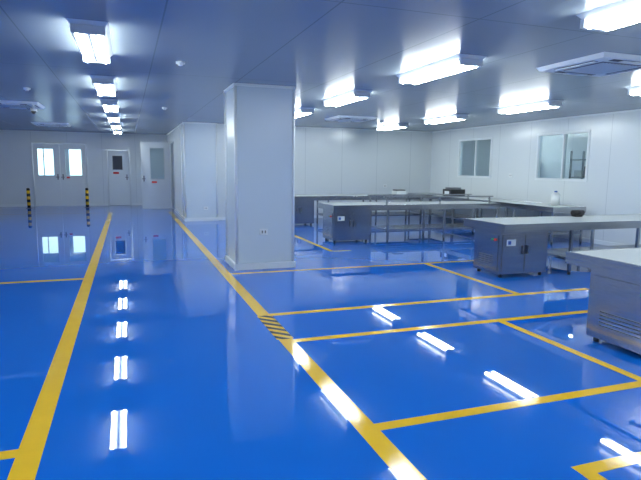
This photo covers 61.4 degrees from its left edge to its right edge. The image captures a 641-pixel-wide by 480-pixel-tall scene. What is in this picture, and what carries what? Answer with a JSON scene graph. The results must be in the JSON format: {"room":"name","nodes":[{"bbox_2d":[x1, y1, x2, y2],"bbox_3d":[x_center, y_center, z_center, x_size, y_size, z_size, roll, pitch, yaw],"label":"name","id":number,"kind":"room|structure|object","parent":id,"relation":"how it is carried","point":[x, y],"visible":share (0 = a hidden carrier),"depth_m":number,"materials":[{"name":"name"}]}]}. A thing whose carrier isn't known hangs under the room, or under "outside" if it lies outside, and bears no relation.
{"room":"clean room","nodes":[
{"label":"clean room","id":0,"kind":"room"},
{"bbox_2d":[0,131,166,204],"bbox_3d":[-9.519,-2.537,19.323,8.100,2.650,0.100,-2,8,-19],"label":"wall","id":1,"kind":"structure","parent":0,"point":[15,152],"depth_m":19.55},
{"bbox_2d":[30,141,88,206],"bbox_3d":[-9.341,-2.359,19.407,1.820,2.280,0.150,-2,8,-19],"label":"door","id":2,"kind":"structure","parent":1,"relation":"in","point":[47,189],"depth_m":19.37,"materials":[{"name":"silver metal"}]},
{"bbox_2d":[37,149,81,174],"bbox_3d":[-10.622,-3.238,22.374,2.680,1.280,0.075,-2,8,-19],"label":"window","id":3,"kind":"structure","parent":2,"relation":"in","point":[45,156],"depth_m":22.23,"materials":[{"name":"white"}]},
{"bbox_2d":[0,203,141,206],"bbox_3d":[-9.578,-1.252,19.411,7.960,0.080,0.030,-2,8,-19],"label":"baseboard","id":4,"kind":"structure","parent":1,"relation":"attached to","point":[103,204],"depth_m":19.13,"materials":[{"name":"white"}]},
{"bbox_2d":[106,149,131,205],"bbox_3d":[-7.490,-2.317,20.076,0.830,2.060,0.150,-2,8,-19],"label":"door","id":5,"kind":"structure","parent":1,"relation":"in","point":[117,161],"depth_m":20.05,"materials":[{"name":"silver metal"}]},
{"bbox_2d":[50,143,129,199],"bbox_3d":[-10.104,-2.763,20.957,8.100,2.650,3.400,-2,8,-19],"label":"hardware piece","id":6,"kind":"structure","parent":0,"point":[66,150],"depth_m":22.45,"materials":[{"name":"silver metal"}]},
{"bbox_2d":[0,109,640,135],"bbox_3d":[1.137,-2.845,12.719,29.045,0.030,9.769,7,10,38],"label":"trim","id":7,"kind":"structure","parent":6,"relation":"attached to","point":[634,109],"depth_m":15.73,"materials":[{"name":"white metal"}]},
{"bbox_2d":[167,126,181,213],"bbox_3d":[-4.817,-2.295,17.935,0.100,2.650,5.700,-2,8,-19],"label":"wall","id":8,"kind":"structure","parent":0,"point":[174,136],"depth_m":16.70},
{"bbox_2d":[140,142,171,208],"bbox_3d":[-5.628,-2.201,18.512,0.970,2.270,0.096,-2,8,-19],"label":"door","id":9,"kind":"structure","parent":8,"relation":"in","point":[156,193],"depth_m":18.54,"materials":[{"name":"white metal"}]},
{"bbox_2d":[171,141,174,208],"bbox_3d":[-4.928,-2.164,18.262,0.140,2.300,0.950,-2,8,-19],"label":"trim","id":10,"kind":"structure","parent":8,"relation":"attached to","point":[172,142],"depth_m":18.58,"materials":[{"name":"silver metal"}]},
{"bbox_2d":[0,200,640,479],"bbox_3d":[-1.294,0.023,11.324,18.500,0.102,28.400,-2,8,-19],"label":"floor","id":11,"kind":"structure","parent":0,"point":[171,374],"depth_m":4.20,"materials":[{"name":"blue paint"}]},
{"bbox_2d":[26,188,30,207],"bbox_3d":[-9.953,-1.430,18.411,0.198,0.690,0.198,-2,8,-19],"label":"bollard","id":12,"kind":"object","parent":11,"relation":"on","point":[27,189],"visible":0.98,"depth_m":18.37,"materials":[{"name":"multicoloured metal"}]},
{"bbox_2d":[85,188,89,207],"bbox_3d":[-8.219,-1.492,19.024,0.198,0.690,0.198,-2,8,-19],"label":"bollard","id":13,"kind":"object","parent":11,"relation":"on","point":[86,189],"visible":1,"depth_m":18.98,"materials":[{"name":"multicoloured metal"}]},
{"bbox_2d":[180,122,218,220],"bbox_3d":[-3.377,-1.887,15.026,0.920,2.650,0.870,-2,8,-19],"label":"column","id":14,"kind":"structure","parent":11,"relation":"on","point":[199,171],"depth_m":14.66,"materials":[{"name":"white paint"}]},
{"bbox_2d":[224,83,295,270],"bbox_3d":[-0.937,-0.941,8.217,0.920,2.650,0.860,-2,8,-19],"label":"column","id":15,"kind":"structure","parent":11,"relation":"on","point":[259,119],"depth_m":7.86,"materials":[{"name":"white paint"}]},
{"bbox_2d":[260,229,267,234],"bbox_3d":[-0.834,-0.120,7.934,0.120,0.090,0.018,-2,8,-19],"label":"wall outlet","id":16,"kind":"object","parent":15,"relation":"attached to","point":[262,231],"visible":1,"depth_m":7.93,"materials":[{"name":"white plastic"}]},
{"bbox_2d":[257,315,292,339],"bbox_3d":[-0.439,0.819,5.109,0.150,0.003,0.780,-2,8,-19],"label":"tape","id":17,"kind":"object","parent":11,"relation":"on","point":[277,330],"visible":1,"depth_m":5.07,"materials":[{"name":"yellow plastic"}]},
{"bbox_2d":[294,194,422,224],"bbox_3d":[0.801,-0.849,14.766,4.000,0.760,0.950,-2,8,-19],"label":"workbench","id":18,"kind":"object","parent":11,"relation":"on","point":[304,203],"visible":0.6,"depth_m":14.15,"materials":[{"name":"silver metal"}]},
{"bbox_2d":[392,189,405,193],"bbox_3d":[2.197,-1.340,15.118,0.300,0.150,0.300,-2,8,-19],"label":"scale","id":19,"kind":"object","parent":18,"relation":"on","point":[395,191],"visible":0.77,"depth_m":15.00,"materials":[{"name":"white plastic"}]},
{"bbox_2d":[318,201,499,242],"bbox_3d":[1.942,-0.423,11.698,3.920,0.760,0.950,-2,8,-19],"label":"workbench","id":20,"kind":"object","parent":11,"relation":"on","point":[342,221],"visible":0.86,"depth_m":11.07,"materials":[{"name":"silver metal"}]},
{"bbox_2d":[408,193,585,244],"bbox_3d":[4.046,-0.679,13.783,0.850,0.760,6.000,-2,8,-19],"label":"workbench","id":21,"kind":"object","parent":11,"relation":"on","point":[525,205],"visible":0.54,"depth_m":12.27,"materials":[{"name":"silver metal"}]},
{"bbox_2d":[443,187,464,195],"bbox_3d":[3.634,-1.316,14.725,0.455,0.240,0.400,-2,8,-19],"label":"printer","id":22,"kind":"object","parent":21,"relation":"on","point":[448,190],"visible":0.8,"depth_m":14.57,"materials":[{"name":"black plastic"}]},
{"bbox_2d":[550,191,559,204],"bbox_3d":[4.989,-0.892,11.467,0.178,0.300,0.178,-2,8,-19],"label":"plastic jug","id":23,"kind":"object","parent":21,"relation":"on","point":[555,197],"visible":1,"depth_m":11.40,"materials":[{"name":"white plastic"}]},
{"bbox_2d":[464,214,640,277],"bbox_3d":[4.125,0.044,8.421,3.820,0.760,0.950,-2,8,-19],"label":"workbench","id":24,"kind":"object","parent":11,"relation":"on","point":[502,245],"visible":0.87,"depth_m":7.68,"materials":[{"name":"silver metal"}]},
{"bbox_2d":[570,210,584,216],"bbox_3d":[4.168,-0.432,8.718,0.250,0.104,0.100,-2,8,-19],"label":"bowl","id":25,"kind":"object","parent":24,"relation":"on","point":[575,213],"visible":1,"depth_m":8.67,"materials":[{"name":"black plastic"}]},
{"bbox_2d":[569,151,585,178],"bbox_3d":[6.477,-1.452,15.082,0.450,2.000,4.400,-2,8,-19],"label":"storage rack","id":26,"kind":"object","parent":11,"relation":"on","point":[577,173],"visible":0.09,"depth_m":14.08,"materials":[{"name":"silver metal"}]},
{"bbox_2d":[565,247,640,353],"bbox_3d":[4.752,0.466,5.340,4.920,0.760,1.070,-2,8,-19],"label":"workbench","id":27,"kind":"object","parent":11,"relation":"on","point":[614,303],"visible":1,"depth_m":4.55,"materials":[{"name":"silver metal"}]},
{"bbox_2d":[0,0,640,134],"bbox_3d":[-1.263,-2.711,10.955,18.500,0.120,28.400,-2,8,-19],"label":"ceiling","id":28,"kind":"structure","parent":0,"point":[323,49],"depth_m":5.73,"materials":[{"name":"white plastic"}]},
{"bbox_2d":[0,100,44,108],"bbox_3d":[-5.886,-2.598,10.386,0.948,0.058,0.948,-2,8,-19],"label":"air conditioner","id":29,"kind":"object","parent":28,"relation":"attached to","point":[3,103],"depth_m":10.16,"materials":[{"name":"white plastic"}]},
{"bbox_2d":[30,104,36,113],"bbox_3d":[-5.395,-2.479,10.150,0.120,0.220,0.120,-2,8,-19],"label":"security camera","id":30,"kind":"object","parent":28,"relation":"attached to","point":[33,110],"visible":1,"depth_m":10.13,"materials":[{"name":"white plastic"}]},
{"bbox_2d":[31,122,70,126],"bbox_3d":[-7.725,-3.311,15.520,0.948,0.058,0.948,-2,8,-19],"label":"air conditioner","id":31,"kind":"object","parent":28,"relation":"attached to","point":[35,123],"depth_m":15.21,"materials":[{"name":"white plastic"}]},
{"bbox_2d":[66,18,112,63],"bbox_3d":[-2.106,-1.804,4.994,0.320,0.106,1.400,-2,8,-19],"label":"ceiling light fixture","id":32,"kind":"object","parent":28,"relation":"attached to","point":[92,39],"depth_m":4.70,"materials":[{"name":"white plastic"}]},
{"bbox_2d":[90,75,116,96],"bbox_3d":[-3.076,-2.180,7.701,0.320,0.106,1.400,-2,8,-19],"label":"ceiling light fixture","id":33,"kind":"object","parent":28,"relation":"attached to","point":[104,85],"depth_m":7.36,"materials":[{"name":"white plastic"}]},
{"bbox_2d":[100,99,119,111],"bbox_3d":[-3.979,-2.530,10.222,0.320,0.106,1.400,-2,8,-19],"label":"ceiling light fixture","id":34,"kind":"object","parent":28,"relation":"attached to","point":[109,105],"depth_m":9.74,"materials":[{"name":"white plastic"}]},
{"bbox_2d":[105,113,120,121],"bbox_3d":[-4.882,-2.880,12.742,0.320,0.106,1.400,-2,8,-19],"label":"ceiling light fixture","id":35,"kind":"object","parent":28,"relation":"attached to","point":[113,117],"depth_m":12.15,"materials":[{"name":"white plastic"}]},
{"bbox_2d":[109,122,121,128],"bbox_3d":[-5.785,-3.230,15.262,0.320,0.106,1.400,-2,8,-19],"label":"ceiling light fixture","id":36,"kind":"object","parent":28,"relation":"attached to","point":[115,125],"depth_m":14.66,"materials":[{"name":"white plastic"}]},
{"bbox_2d":[112,128,122,133],"bbox_3d":[-6.688,-3.579,17.782,0.320,0.106,1.400,-2,8,-19],"label":"ceiling light fixture","id":37,"kind":"object","parent":28,"relation":"attached to","point":[116,131],"depth_m":17.19,"materials":[{"name":"white plastic"}]},
{"bbox_2d":[176,61,184,65],"bbox_3d":[-1.562,-1.967,6.023,0.099,0.044,0.099,-2,8,-19],"label":"smoke detector","id":38,"kind":"object","parent":28,"relation":"attached to","point":[180,63],"visible":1,"depth_m":6.00,"materials":[{"name":"white plastic"}]},
{"bbox_2d":[295,107,314,117],"bbox_3d":[-0.484,-2.620,11.194,0.320,0.106,1.400,-2,8,-19],"label":"ceiling light fixture","id":39,"kind":"object","parent":28,"relation":"attached to","point":[301,111],"depth_m":10.60,"materials":[{"name":"white plastic"}]},
{"bbox_2d":[322,89,371,106],"bbox_3d":[0.402,-2.277,8.720,0.320,0.106,1.400,-2,8,-19],"label":"ceiling light fixture","id":40,"kind":"object","parent":28,"relation":"attached to","point":[353,95],"depth_m":8.47,"materials":[{"name":"white plastic"}]},
{"bbox_2d":[325,115,376,121],"bbox_3d":[0.697,-2.820,12.607,0.948,0.058,0.948,-2,8,-19],"label":"air conditioner","id":41,"kind":"object","parent":28,"relation":"attached to","point":[340,118],"depth_m":12.36,"materials":[{"name":"white plastic"}]},
{"bbox_2d":[376,123,408,130],"bbox_3d":[1.917,-3.046,14.566,0.320,0.106,1.400,-2,8,-19],"label":"ceiling light fixture","id":42,"kind":"object","parent":28,"relation":"attached to","point":[397,125],"depth_m":14.33,"materials":[{"name":"white plastic"}]},
{"bbox_2d":[396,54,485,84],"bbox_3d":[1.322,-1.920,6.153,0.320,0.106,1.400,-2,8,-19],"label":"ceiling light fixture","id":43,"kind":"object","parent":28,"relation":"attached to","point":[458,63],"depth_m":5.92,"materials":[{"name":"white plastic"}]},
{"bbox_2d":[423,114,467,123],"bbox_3d":[2.787,-2.709,12.139,0.320,0.106,1.400,-2,8,-19],"label":"ceiling light fixture","id":44,"kind":"object","parent":28,"relation":"attached to","point":[455,117],"depth_m":11.93,"materials":[{"name":"white plastic"}]},
{"bbox_2d":[496,100,562,113],"bbox_3d":[3.690,-2.359,9.619,0.320,0.106,1.400,-2,8,-19],"label":"ceiling light fixture","id":45,"kind":"object","parent":28,"relation":"attached to","point":[545,104],"depth_m":9.44,"materials":[{"name":"white plastic"}]},
{"bbox_2d":[536,52,640,76],"bbox_3d":[3.058,-1.885,5.869,0.948,0.058,0.948,-2,8,-19],"label":"air conditioner","id":46,"kind":"object","parent":28,"relation":"attached to","point":[601,64],"depth_m":5.73,"materials":[{"name":"white plastic"}]},
{"bbox_2d":[576,0,640,31],"bbox_3d":[2.292,-1.544,3.446,0.320,0.106,1.400,-2,8,-19],"label":"ceiling light fixture","id":47,"kind":"object","parent":28,"relation":"attached to","point":[621,13],"depth_m":3.84,"materials":[{"name":"white plastic"}]},
{"bbox_2d":[626,85,640,95],"bbox_3d":[4.643,-1.990,6.958,0.320,0.106,1.400,-2,8,-19],"label":"ceiling light fixture","id":48,"kind":"object","parent":28,"relation":"attached to","point":[636,90],"depth_m":7.47,"materials":[{"name":"white plastic"}]},
{"bbox_2d":[217,125,431,216],"bbox_3d":[0.238,-1.988,16.093,6.900,2.650,0.100,-2,8,-19],"label":"wall","id":49,"kind":"structure","parent":0,"point":[327,161],"depth_m":16.29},
{"bbox_2d":[219,214,428,219],"bbox_3d":[0.299,-0.708,16.223,6.725,0.080,0.030,-2,8,-19],"label":"baseboard","id":50,"kind":"structure","parent":49,"relation":"attached to","point":[319,216],"depth_m":16.10,"materials":[{"name":"white"}]},
{"bbox_2d":[367,194,492,204],"bbox_3d":[2.405,-0.898,11.798,2.650,0.165,0.830,-2,8,-19],"label":"workbench","id":51,"kind":"object","parent":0,"point":[386,196],"depth_m":11.75,"materials":[{"name":"silver metal"}]},
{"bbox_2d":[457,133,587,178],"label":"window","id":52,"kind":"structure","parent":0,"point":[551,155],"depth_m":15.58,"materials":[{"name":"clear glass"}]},
{"bbox_2d":[430,111,640,244],"bbox_3d":[6.554,-0.934,8.807,0.080,2.650,18.300,-2,8,-19],"label":"wall","id":53,"kind":"structure","parent":0,"point":[612,186],"depth_m":12.07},
{"bbox_2d":[431,215,625,245],"bbox_3d":[6.512,0.351,8.891,0.030,0.080,18.150,-2,8,-19],"label":"baseboard","id":54,"kind":"structure","parent":53,"relation":"attached to","point":[600,242],"depth_m":11.40,"materials":[{"name":"white"}]},
{"bbox_2d":[535,130,590,181],"bbox_3d":[5.384,-1.859,12.015,0.105,1.080,1.550,-2,8,-19],"label":"window","id":55,"kind":"structure","parent":53,"relation":"in","point":[565,134],"depth_m":11.98,"materials":[{"name":"white"}]}
]}

